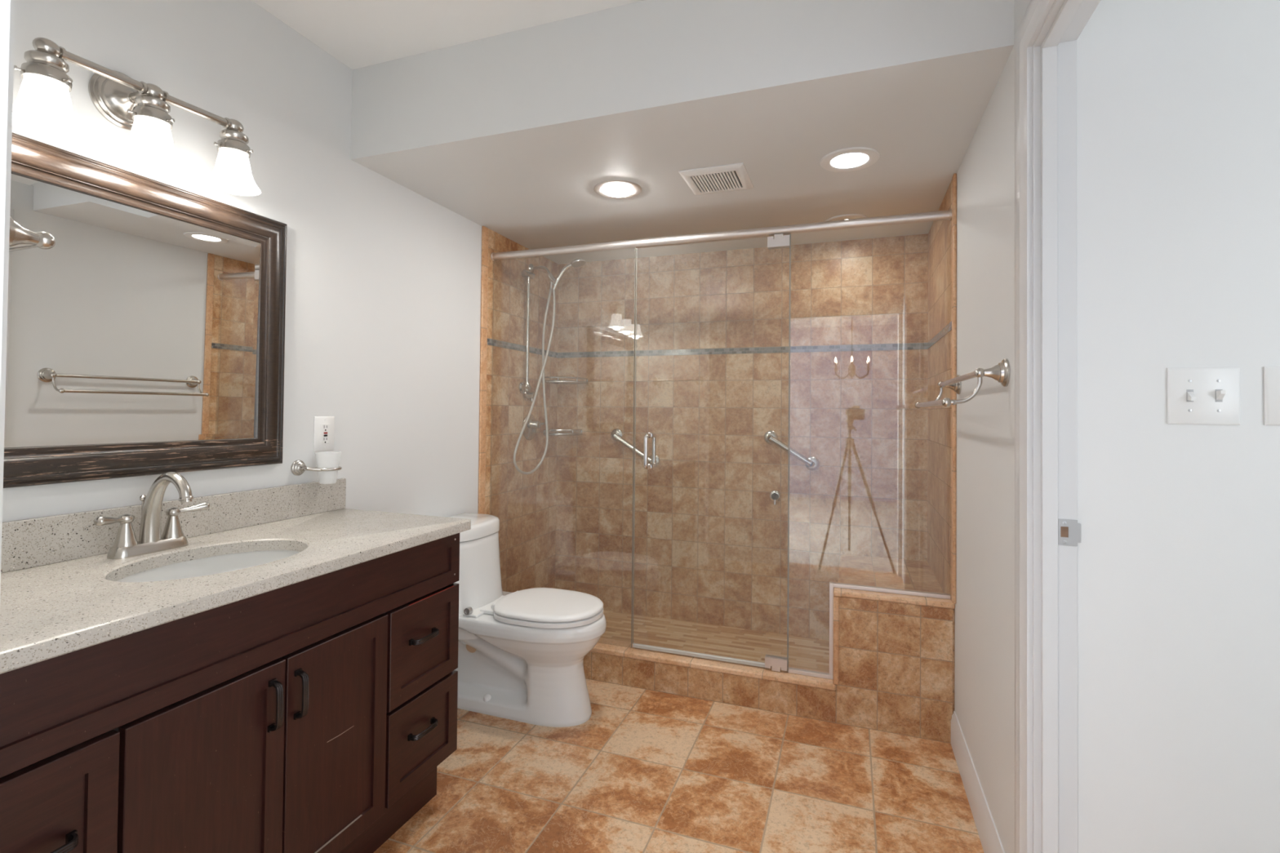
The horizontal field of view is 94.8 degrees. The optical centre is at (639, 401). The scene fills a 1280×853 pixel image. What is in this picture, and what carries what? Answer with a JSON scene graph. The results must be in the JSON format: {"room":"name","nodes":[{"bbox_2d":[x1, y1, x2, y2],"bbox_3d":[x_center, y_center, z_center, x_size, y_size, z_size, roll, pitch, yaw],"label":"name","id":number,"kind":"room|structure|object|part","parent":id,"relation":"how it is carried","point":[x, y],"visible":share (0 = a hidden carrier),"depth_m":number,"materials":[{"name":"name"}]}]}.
{"room":"bathroom","nodes":[
{"label":"bathroom","id":0,"kind":"room"},
{"bbox_2d":[0,0,15,592],"bbox_3d":[-1.185,-0.059,0.852,0.626,2.600,0.128,0,-1,20],"label":"wall","id":1,"kind":"structure","parent":0,"point":[12,10],"depth_m":0.81,"materials":[{"name":"white paint"}]},
{"bbox_2d":[8,216,55,251],"bbox_3d":[-1.073,-0.243,0.922,0.432,0.072,0.072,0,-1,20],"label":"towel bar","id":2,"kind":"object","parent":1,"relation":"attached to","point":[20,237],"visible":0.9,"depth_m":0.87,"materials":[{"name":"silver metal"}]},
{"bbox_3d":[-1.065,-0.243,0.944,0.360,0.017,0.017,0,-1,20],"label":"rod","id":3,"kind":"part","parent":2,"relation":"part of","materials":[{"name":"silver metal"}]},
{"bbox_3d":[-0.906,-0.243,0.854,0.072,0.072,0.056,0,-1,20],"label":"post","id":4,"kind":"part","parent":2,"relation":"part of","materials":[{"name":"silver metal"}]},
{"bbox_2d":[2,0,559,592],"bbox_3d":[-1.076,-0.038,2.229,0.108,2.600,3.295,0,-1,20],"label":"wall","id":5,"kind":"structure","parent":0,"point":[383,311],"depth_m":2.11,"materials":[{"name":"white paint"}]},
{"bbox_2d":[12,37,261,195],"bbox_3d":[-1.208,-0.697,1.438,0.184,0.245,0.529,0,-1,20],"label":"vanity light","id":6,"kind":"object","parent":5,"relation":"attached to","point":[42,106],"visible":0.99,"depth_m":1.40,"materials":[{"name":"white glass"}]},
{"bbox_3d":[-1.250,-0.628,1.239,0.129,0.100,0.129,0,-1,20],"label":"lamp shade","id":7,"kind":"part","parent":6,"relation":"part of","materials":[{"name":"white glass"}]},
{"bbox_3d":[-1.219,-0.751,1.443,0.080,0.021,0.021,0,-1,20],"label":"arm","id":8,"kind":"part","parent":6,"relation":"part of","materials":[{"name":"silver metal"}]},
{"bbox_3d":[-1.183,-0.633,1.428,0.129,0.100,0.129,0,-1,20],"label":"lamp shade","id":9,"kind":"part","parent":6,"relation":"part of","materials":[{"name":"white glass"}]},
{"bbox_3d":[-1.116,-0.639,1.616,0.129,0.100,0.129,0,-1,20],"label":"lamp shade","id":10,"kind":"part","parent":6,"relation":"part of","materials":[{"name":"white glass"}]},
{"bbox_2d":[3,132,286,488],"bbox_3d":[-1.283,-0.194,1.458,0.034,0.763,0.888,0,-1,20],"label":"mirror","id":11,"kind":"object","parent":5,"relation":"attached to","point":[153,323],"visible":1,"depth_m":1.49,"materials":[{"name":"brown wood"}]},
{"bbox_2d":[0,478,346,573],"bbox_3d":[-1.255,0.316,1.558,0.021,0.106,1.164,0,-1,20],"label":"backsplash","id":12,"kind":"structure","parent":5,"relation":"attached to","point":[28,543],"depth_m":1.55,"materials":[{"name":"stone"}]},
{"bbox_2d":[290,459,342,475],"bbox_3d":[-1.072,0.218,1.960,0.086,0.052,0.148,0,-1,39],"label":"holder","id":13,"kind":"object","parent":5,"relation":"attached to","point":[298,467],"visible":1,"depth_m":1.93,"materials":[{"name":"silver metal"}]},
{"bbox_3d":[-1.056,0.221,1.971,0.085,0.017,0.114,0,-1,20],"label":"ring arm","id":14,"kind":"part","parent":13,"relation":"part of","materials":[{"name":"silver metal"}]},
{"bbox_2d":[313,416,334,451],"bbox_3d":[-1.091,0.110,2.039,0.008,0.120,0.082,0,-1,20],"label":"outlet","id":15,"kind":"object","parent":5,"relation":"attached to","point":[324,426],"visible":1,"depth_m":2.03,"materials":[{"name":"white plastic"}]},
{"bbox_2d":[320,423,328,444],"bbox_3d":[-1.090,0.110,2.038,0.003,0.068,0.033,0,-1,20],"label":"receptacle","id":16,"kind":"object","parent":15,"relation":"attached to","point":[324,427],"depth_m":2.04,"materials":[{"name":"white plastic"}]},
{"bbox_2d":[478,226,488,514],"bbox_3d":[-0.779,0.203,2.910,0.012,2.144,0.046,0,-1,20],"label":"trim","id":17,"kind":"structure","parent":5,"relation":"attached to","point":[485,231],"depth_m":2.90,"materials":[{"name":"tile"}]},
{"bbox_2d":[487,338,558,358],"bbox_3d":[-0.636,-0.295,3.294,0.003,0.032,0.756,0,-1,20],"label":"trim","id":18,"kind":"structure","parent":5,"relation":"attached to","point":[490,342],"depth_m":3.20,"materials":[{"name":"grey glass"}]},
{"bbox_2d":[518,269,534,393],"bbox_3d":[-0.626,-0.385,3.245,0.055,0.672,0.090,0,-1,20],"label":"slide bar","id":19,"kind":"object","parent":5,"relation":"attached to","point":[526,386],"visible":1,"depth_m":3.23,"materials":[{"name":"silver metal"}]},
{"bbox_3d":[-0.619,-0.391,3.243,0.020,0.625,0.020,0,-1,20],"label":"rod","id":20,"kind":"part","parent":19,"relation":"part of","materials":[{"name":"silver metal"}]},
{"bbox_2d":[524,391,534,401],"bbox_3d":[-0.610,-0.035,3.292,0.056,0.065,0.060,0,-1,20],"label":"supplies","id":21,"kind":"object","parent":5,"relation":"attached to","point":[527,395],"visible":0.73,"depth_m":3.28,"materials":[{"name":"silver metal"}]},
{"bbox_2d":[522,413,548,439],"bbox_3d":[-0.587,0.143,3.330,0.074,0.148,0.171,0,-1,20],"label":"shower valve","id":22,"kind":"object","parent":5,"relation":"attached to","point":[529,433],"visible":0.77,"depth_m":3.30,"materials":[{"name":"silver metal"}]},
{"bbox_2d":[528,263,555,288],"bbox_3d":[-0.538,-0.710,3.316,0.170,0.151,0.056,0,-1,20],"label":"shower arm","id":23,"kind":"object","parent":5,"relation":"attached to","point":[531,268],"visible":0.98,"depth_m":3.30,"materials":[{"name":"silver metal"}]},
{"bbox_2d":[512,257,585,474],"bbox_3d":[-0.475,-0.195,3.205,0.324,1.186,0.266,0,-1,20],"label":"shower","id":24,"kind":"object","parent":5,"relation":"attached to","point":[577,262],"visible":1,"depth_m":3.26,"materials":[{"name":"silver metal"}]},
{"bbox_2d":[632,233,790,671],"bbox_3d":[0.301,0.208,2.594,0.692,1.838,0.136,0,-1,20],"label":"door","id":25,"kind":"structure","parent":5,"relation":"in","point":[777,663],"depth_m":2.55,"materials":[{"name":"grey"}]},
{"bbox_3d":[0.033,0.222,2.651,0.025,0.168,0.064,0,-1,20],"label":"handle","id":26,"kind":"part","parent":25,"relation":"part of","materials":[{"name":"silver metal"}]},
{"bbox_3d":[0.057,0.224,2.719,0.025,0.168,0.064,0,-1,20],"label":"handle","id":27,"kind":"part","parent":25,"relation":"part of","materials":[{"name":"silver metal"}]},
{"bbox_3d":[0.571,1.101,2.471,0.091,0.052,0.012,0,-1,20],"label":"pivot plate","id":28,"kind":"part","parent":25,"relation":"part of","materials":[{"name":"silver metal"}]},
{"bbox_3d":[0.578,1.102,2.491,0.091,0.052,0.012,0,-1,20],"label":"pivot plate","id":29,"kind":"part","parent":25,"relation":"part of","materials":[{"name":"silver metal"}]},
{"bbox_3d":[0.588,-0.684,2.497,0.091,0.052,0.012,0,-1,20],"label":"pivot plate","id":30,"kind":"part","parent":25,"relation":"part of","materials":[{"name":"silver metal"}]},
{"bbox_3d":[0.595,-0.683,2.517,0.091,0.052,0.012,0,-1,20],"label":"pivot plate","id":31,"kind":"part","parent":25,"relation":"part of","materials":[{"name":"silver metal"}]},
{"bbox_3d":[0.301,0.200,2.594,0.686,1.817,0.008,0,-1,20],"label":"pane","id":32,"kind":"part","parent":25,"relation":"part of","materials":[{"name":"clear glass"}]},
{"bbox_2d":[490,208,951,261],"bbox_3d":[0.231,-0.732,2.636,2.076,0.042,0.042,0,-1,20],"label":"header rail","id":33,"kind":"object","parent":5,"relation":"attached to","point":[946,215],"visible":0.97,"depth_m":2.55,"materials":[{"name":"silver metal"}]},
{"bbox_2d":[251,0,642,69],"bbox_3d":[-0.308,-1.284,1.116,2.092,0.126,1.451,0,-1,20],"label":"ceiling","id":34,"kind":"structure","parent":0,"point":[357,33],"depth_m":1.87,"materials":[{"name":"white paint"}]},
{"bbox_2d":[373,678,983,852],"bbox_3d":[-0.017,1.290,1.367,2.692,0.060,2.427,0,-1,20],"label":"floor","id":35,"kind":"structure","parent":0,"point":[648,771],"depth_m":1.94,"materials":[{"name":"tile"}]},
{"bbox_2d":[0,533,459,852],"bbox_3d":[-1.007,0.826,1.437,0.572,0.850,1.112,0,-1,20],"label":"vanity cabinet","id":36,"kind":"object","parent":35,"relation":"on","point":[318,714],"visible":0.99,"depth_m":1.24,"materials":[{"name":"brown wood"}]},
{"bbox_3d":[-0.929,0.696,0.920,0.020,0.267,0.185,0,-1,20],"label":"drawer","id":37,"kind":"part","parent":36,"relation":"part of","materials":[{"name":"brown wood"}]},
{"bbox_3d":[-0.913,0.695,0.891,0.030,0.016,0.108,0,-1,20],"label":"handle","id":38,"kind":"part","parent":36,"relation":"part of","materials":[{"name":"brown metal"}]},
{"bbox_3d":[-0.845,0.831,1.156,0.020,0.530,0.306,0,-1,20],"label":"door","id":39,"kind":"part","parent":36,"relation":"part of","materials":[{"name":"brown wood"}]},
{"bbox_2d":[0,508,471,674],"bbox_3d":[-1.000,0.386,1.466,0.564,0.031,1.164,0,-1,20],"label":"countertop","id":40,"kind":"structure","parent":36,"relation":"on","point":[47,611],"depth_m":1.23,"materials":[{"name":"stone"}]},
{"bbox_2d":[93,471,209,559],"bbox_3d":[-1.187,0.269,1.446,0.188,0.199,0.181,1,-1,-27],"label":"faucet","id":41,"kind":"object","parent":40,"relation":"on","point":[126,545],"visible":1,"depth_m":1.43,"materials":[{"name":"silver metal"}]},
{"bbox_3d":[-1.226,0.272,1.361,0.022,0.025,0.069,1,-1,-3],"label":"lever","id":42,"kind":"part","parent":41,"relation":"part of","materials":[{"name":"silver metal"}]},
{"bbox_3d":[-1.226,0.305,1.404,0.045,0.076,0.045,0,-1,20],"label":"handle","id":43,"kind":"part","parent":41,"relation":"part of","materials":[{"name":"silver metal"}]},
{"bbox_3d":[-1.235,0.290,1.462,0.015,0.117,0.015,0,-1,20],"label":"lift rod","id":44,"kind":"part","parent":41,"relation":"part of","materials":[{"name":"silver metal"}]},
{"bbox_3d":[-1.209,0.355,1.452,0.054,0.026,0.166,0,-1,20],"label":"plate","id":45,"kind":"part","parent":41,"relation":"part of","materials":[{"name":"silver metal"}]},
{"bbox_3d":[-1.153,0.259,1.434,0.162,0.180,0.044,0,-1,20],"label":"spout","id":46,"kind":"part","parent":41,"relation":"part of","materials":[{"name":"silver metal"}]},
{"bbox_3d":[-1.191,0.307,1.502,0.045,0.076,0.045,0,-1,20],"label":"handle","id":47,"kind":"part","parent":41,"relation":"part of","materials":[{"name":"silver metal"}]},
{"bbox_3d":[-1.164,0.275,1.536,0.022,0.025,0.069,0,-1,42],"label":"lever","id":48,"kind":"part","parent":41,"relation":"part of","materials":[{"name":"silver metal"}]},
{"bbox_2d":[115,550,300,582],"bbox_3d":[-1.007,0.475,1.400,0.344,0.148,0.445,0,-1,20],"label":"sink","id":49,"kind":"object","parent":40,"relation":"in","point":[213,565],"visible":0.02,"depth_m":1.53,"materials":[{"name":"white ceramic"}]},
{"bbox_3d":[-0.780,0.653,1.263,0.030,0.108,0.016,0,-1,20],"label":"handle","id":50,"kind":"part","parent":36,"relation":"part of","materials":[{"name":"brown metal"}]},
{"bbox_3d":[-0.759,0.658,1.322,0.030,0.108,0.016,0,-1,20],"label":"handle","id":51,"kind":"part","parent":36,"relation":"part of","materials":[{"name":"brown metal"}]},
{"bbox_3d":[-0.742,0.837,1.447,0.020,0.530,0.302,0,-1,20],"label":"door","id":52,"kind":"part","parent":36,"relation":"part of","materials":[{"name":"brown wood"}]},
{"bbox_3d":[-0.639,0.978,1.736,0.020,0.248,0.297,0,-1,20],"label":"drawer","id":53,"kind":"part","parent":36,"relation":"part of","materials":[{"name":"brown wood"}]},
{"bbox_3d":[-0.637,0.711,1.740,0.020,0.267,0.297,0,-1,20],"label":"drawer","id":54,"kind":"part","parent":36,"relation":"part of","materials":[{"name":"brown wood"}]},
{"bbox_3d":[-0.623,0.950,1.707,0.030,0.016,0.108,0,-1,20],"label":"handle","id":55,"kind":"part","parent":36,"relation":"part of","materials":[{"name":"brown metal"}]},
{"bbox_3d":[-0.621,0.682,1.710,0.030,0.016,0.108,0,-1,20],"label":"handle","id":56,"kind":"part","parent":36,"relation":"part of","materials":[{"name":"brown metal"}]},
{"bbox_2d":[447,512,606,727],"bbox_3d":[-0.514,0.896,2.482,0.784,0.751,0.374,0,-1,20],"label":"toilet","id":57,"kind":"object","parent":35,"relation":"on","point":[522,654],"visible":0.86,"depth_m":2.37,"materials":[{"name":"white ceramic"}]},
{"bbox_3d":[-0.691,0.843,2.375,0.029,0.030,0.028,0,-1,20],"label":"valve knob","id":58,"kind":"part","parent":57,"relation":"part of","materials":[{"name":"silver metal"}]},
{"bbox_3d":[-0.769,0.549,2.579,0.236,0.059,0.372,0,-1,20],"label":"tank lid","id":59,"kind":"part","parent":57,"relation":"part of","materials":[{"name":"white ceramic"}]},
{"bbox_3d":[-0.738,0.775,2.564,0.306,0.390,0.364,0,-1,20],"label":"tank","id":60,"kind":"part","parent":57,"relation":"part of","materials":[{"name":"white ceramic"}]},
{"bbox_3d":[-0.515,1.070,2.479,0.783,0.402,0.374,0,-1,20],"label":"bowl","id":61,"kind":"part","parent":57,"relation":"part of","materials":[{"name":"white ceramic"}]},
{"bbox_3d":[-0.373,0.857,2.432,0.449,0.019,0.366,0,-1,20],"label":"seat","id":62,"kind":"part","parent":57,"relation":"part of","materials":[{"name":"white plastic"}]},
{"bbox_3d":[-0.373,0.833,2.432,0.449,0.022,0.366,0,-1,20],"label":"lid","id":63,"kind":"part","parent":57,"relation":"part of","materials":[{"name":"white plastic"}]},
{"bbox_2d":[583,651,835,723],"bbox_3d":[0.020,1.216,2.683,1.661,0.126,0.115,0,-1,20],"label":"shower curb","id":64,"kind":"object","parent":35,"relation":"on","point":[817,704],"visible":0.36,"depth_m":2.52,"materials":[{"name":"tile"}]},
{"bbox_2d":[590,637,835,690],"bbox_3d":[0.020,1.140,2.684,1.661,0.026,0.125,0,-1,20],"label":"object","id":65,"kind":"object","parent":64,"relation":"on","point":[604,646],"depth_m":2.54,"materials":[{"name":"tile"}]},
{"bbox_2d":[631,247,635,648],"bbox_3d":[-0.391,0.202,2.841,0.768,1.845,0.009,0,-1,20],"label":"glass panel","id":66,"kind":"object","parent":65,"relation":"on","point":[635,247],"visible":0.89,"depth_m":2.71,"materials":[{"name":"grey"}]},
{"bbox_2d":[787,233,951,679],"bbox_3d":[0.913,0.208,2.376,0.607,1.846,0.020,0,-1,20],"label":"glass panel","id":67,"kind":"object","parent":65,"relation":"on","point":[832,584],"visible":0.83,"depth_m":2.40,"materials":[{"name":"grey"}]},
{"bbox_2d":[835,555,952,743],"bbox_3d":[1.109,1.038,2.645,0.415,0.503,0.768,0,-1,20],"label":"tiled half wall","id":68,"kind":"structure","parent":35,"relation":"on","point":[895,660],"depth_m":2.28,"materials":[{"name":"tile"}]},
{"bbox_2d":[832,595,839,684],"bbox_3d":[0.800,0.955,2.399,0.022,0.351,0.105,0,-1,20],"label":"trim","id":69,"kind":"structure","parent":68,"relation":"attached to","point":[836,599],"depth_m":2.35,"materials":[{"name":"tile"}]},
{"bbox_2d":[351,0,1014,264],"bbox_3d":[0.206,-1.093,2.561,2.092,0.456,1.622,0,-1,20],"label":"ceiling","id":70,"kind":"structure","parent":0,"point":[513,134],"depth_m":1.93,"materials":[{"name":"white paint"}]},
{"bbox_2d":[593,179,641,199],"bbox_3d":[-0.091,-0.859,2.407,0.196,0.021,0.196,0,-1,20],"label":"recessed light","id":71,"kind":"object","parent":70,"relation":"in","point":[613,188],"visible":1,"depth_m":2.38,"materials":[{"name":"white plastic"}]},
{"bbox_2d":[678,162,753,195],"bbox_3d":[0.301,-0.861,2.294,0.244,0.014,0.243,0,-1,20],"label":"ceiling vent","id":72,"kind":"object","parent":70,"relation":"in","point":[731,177],"visible":1,"depth_m":2.26,"materials":[{"name":"white plastic"}]},
{"bbox_2d":[826,213,868,221],"bbox_3d":[0.975,-0.850,2.779,0.196,0.008,0.196,0,-1,20],"label":"recessed light","id":73,"kind":"object","parent":70,"relation":"in","point":[849,216],"visible":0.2,"depth_m":2.71,"materials":[{"name":"white plastic"}]},
{"bbox_2d":[819,146,879,172],"bbox_3d":[0.748,-0.863,2.104,0.202,0.008,0.202,0,-1,20],"label":"recessed light","id":74,"kind":"object","parent":70,"relation":"in","point":[852,157],"visible":1,"depth_m":2.09,"materials":[{"name":"white plastic"}]},
{"bbox_2d":[600,610,829,671],"bbox_3d":[0.153,1.264,3.042,1.672,0.044,0.653,0,-1,20],"label":"floor","id":75,"kind":"structure","parent":0,"point":[804,652],"depth_m":3.08,"materials":[{"name":"tile"}]},
{"bbox_2d":[555,233,928,639],"bbox_3d":[0.464,0.221,3.301,2.092,2.144,0.008,0,-1,20],"label":"wall","id":76,"kind":"structure","parent":0,"point":[711,541],"depth_m":3.26,"materials":[{"name":"tile"}]},
{"bbox_2d":[543,429,582,435],"bbox_3d":[-0.461,0.182,3.535,0.180,0.037,0.180,0,-1,20],"label":"corner shelf","id":77,"kind":"object","parent":76,"relation":"attached to","point":[557,433],"visible":0.95,"depth_m":3.48,"materials":[{"name":"silver metal"}]},
{"bbox_2d":[541,376,588,384],"bbox_3d":[-0.448,-0.129,3.517,0.215,0.037,0.215,0,-1,20],"label":"corner shelf","id":78,"kind":"object","parent":76,"relation":"attached to","point":[558,382],"visible":0.94,"depth_m":3.46,"materials":[{"name":"silver metal"}]},
{"bbox_2d":[610,428,659,466],"bbox_3d":[-0.039,0.269,3.443,0.307,0.219,0.061,0,-1,20],"label":"grab bar","id":79,"kind":"object","parent":76,"relation":"attached to","point":[616,434],"visible":0.77,"depth_m":3.43,"materials":[{"name":"silver metal"}]},
{"bbox_2d":[558,342,927,358],"bbox_3d":[0.467,-0.284,3.304,2.076,0.032,0.003,0,-1,20],"label":"trim","id":80,"kind":"structure","parent":76,"relation":"attached to","point":[915,345],"depth_m":3.25,"materials":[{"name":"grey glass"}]},
{"bbox_2d":[768,489,782,504],"bbox_3d":[0.730,0.517,3.184,0.068,0.079,0.023,0,-1,20],"label":"jet","id":81,"kind":"object","parent":76,"relation":"attached to","point":[775,495],"visible":1,"depth_m":3.19,"materials":[{"name":"silver metal"}]},
{"bbox_2d":[764,431,819,471],"bbox_3d":[0.805,0.260,3.142,0.292,0.208,0.061,0,-1,20],"label":"grab bar","id":82,"kind":"object","parent":76,"relation":"attached to","point":[812,464],"visible":0.99,"depth_m":3.12,"materials":[{"name":"silver metal"}]},
{"bbox_2d":[927,0,1030,852],"bbox_3d":[0.991,-0.028,1.551,0.089,2.600,3.185,0,-1,20],"label":"wall","id":83,"kind":"structure","parent":0,"point":[984,628],"depth_m":1.77,"materials":[{"name":"white paint"}]},
{"bbox_2d":[840,554,943,593],"bbox_3d":[1.138,0.795,2.708,0.403,0.010,0.638,0,-1,20],"label":"shower seat","id":84,"kind":"object","parent":83,"relation":"attached to","point":[912,575],"depth_m":2.71,"materials":[{"name":"tile"}]},
{"bbox_2d":[833,582,955,608],"bbox_3d":[1.001,0.769,2.347,0.435,0.023,0.135,0,-1,20],"label":"trim","id":85,"kind":"structure","parent":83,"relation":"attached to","point":[837,592],"depth_m":2.29,"materials":[{"name":"tile"}]},
{"bbox_2d":[927,320,951,349],"bbox_3d":[1.316,-0.287,2.598,0.003,0.032,0.756,0,-1,20],"label":"trim","id":86,"kind":"structure","parent":83,"relation":"attached to","point":[948,328],"depth_m":2.52,"materials":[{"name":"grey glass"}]},
{"bbox_2d":[951,173,956,604],"bbox_3d":[1.184,-0.054,2.220,0.012,1.614,0.038,0,-1,20],"label":"trim","id":87,"kind":"structure","parent":83,"relation":"attached to","point":[953,556],"depth_m":2.21,"materials":[{"name":"tile"}]},
{"bbox_2d":[915,358,1009,408],"bbox_3d":[0.978,-0.043,1.845,0.148,0.124,0.752,0,-1,20],"label":"towel bar","id":88,"kind":"object","parent":83,"relation":"attached to","point":[1000,372],"visible":1,"depth_m":1.53,"materials":[{"name":"silver metal"}]},
{"bbox_3d":[0.918,0.006,1.865,0.017,0.017,0.680,0,-1,20],"label":"rod","id":89,"kind":"part","parent":88,"relation":"part of","materials":[{"name":"silver metal"}]},
{"bbox_3d":[1.077,-0.018,2.170,0.071,0.071,0.010,0,-1,20],"label":"curved arm","id":90,"kind":"part","parent":88,"relation":"part of","materials":[{"name":"silver metal"}]},
{"bbox_3d":[1.136,-0.063,2.150,0.056,0.072,0.072,0,-1,20],"label":"post","id":91,"kind":"part","parent":88,"relation":"part of","materials":[{"name":"silver metal"}]},
{"bbox_3d":[0.992,-0.069,1.840,0.017,0.017,0.680,0,-1,20],"label":"rod","id":92,"kind":"part","parent":88,"relation":"part of","materials":[{"name":"silver metal"}]},
{"bbox_3d":[0.849,-0.029,1.530,0.071,0.071,0.010,0,-1,20],"label":"curved arm","id":93,"kind":"part","parent":88,"relation":"part of","materials":[{"name":"silver metal"}]},
{"bbox_3d":[0.907,-0.075,1.510,0.056,0.072,0.072,0,-1,20],"label":"post","id":94,"kind":"part","parent":88,"relation":"part of","materials":[{"name":"silver metal"}]},
{"bbox_2d":[951,711,1004,852],"bbox_3d":[1.020,1.213,1.779,0.014,0.124,0.917,0,-1,20],"label":"baseboard","id":95,"kind":"structure","parent":83,"relation":"attached to","point":[990,841],"depth_m":1.80,"materials":[{"name":"white wood"}]},
{"bbox_2d":[1014,0,1055,852],"bbox_3d":[0.711,0.195,0.905,0.018,2.129,0.969,0,-1,20],"label":"trim","id":96,"kind":"structure","parent":83,"relation":"attached to","point":[1037,11],"depth_m":1.30,"materials":[{"name":"white wood"}]},
{"bbox_2d":[1032,0,1100,852],"bbox_3d":[0.758,0.228,0.888,0.081,2.063,0.837,0,-1,20],"label":"door frame","id":97,"kind":"structure","parent":83,"relation":"in","point":[1055,336],"depth_m":1.26,"materials":[{"name":"white wood"}]},
{"bbox_2d":[1057,518,1080,546],"bbox_3d":[0.916,0.279,1.256,0.041,0.056,0.006,0,-1,18],"label":"strike plate","id":98,"kind":"object","parent":97,"relation":"attached to","point":[1068,530],"visible":1,"depth_m":1.25,"materials":[{"name":"grey metal"}]},
{"bbox_2d":[1076,0,1279,852],"bbox_3d":[2.035,-0.028,0.933,2.293,2.600,0.117,0,-1,20],"label":"wall","id":99,"kind":"structure","parent":0,"point":[1178,101],"depth_m":1.20,"materials":[{"name":"white paint"}]},
{"bbox_2d":[1166,366,1239,424],"bbox_3d":[1.134,-0.013,1.181,0.116,0.115,0.021,0,-1,20],"label":"light switch","id":100,"kind":"object","parent":99,"relation":"attached to","point":[1194,395],"visible":1,"depth_m":1.19,"materials":[{"name":"white plastic"}]},
{"bbox_2d":[1263,366,1279,425],"bbox_3d":[1.278,-0.012,1.129,0.116,0.115,0.021,0,-1,20],"label":"light switch","id":101,"kind":"object","parent":99,"relation":"attached to","point":[1271,374],"visible":1,"depth_m":1.15,"materials":[{"name":"white plastic"}]},
{"bbox_3d":[0.536,-0.056,-0.036,4.466,2.600,0.110,0,-1,20],"label":"wall","id":102,"kind":"structure","parent":0,"visible":0},
{"bbox_2d":[0,0,10,391],"bbox_3d":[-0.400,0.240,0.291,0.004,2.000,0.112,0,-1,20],"label":"door","id":103,"kind":"structure","parent":102,"relation":"in","point":[5,5],"depth_m":0.35,"materials":[{"name":"white"}]}
]}

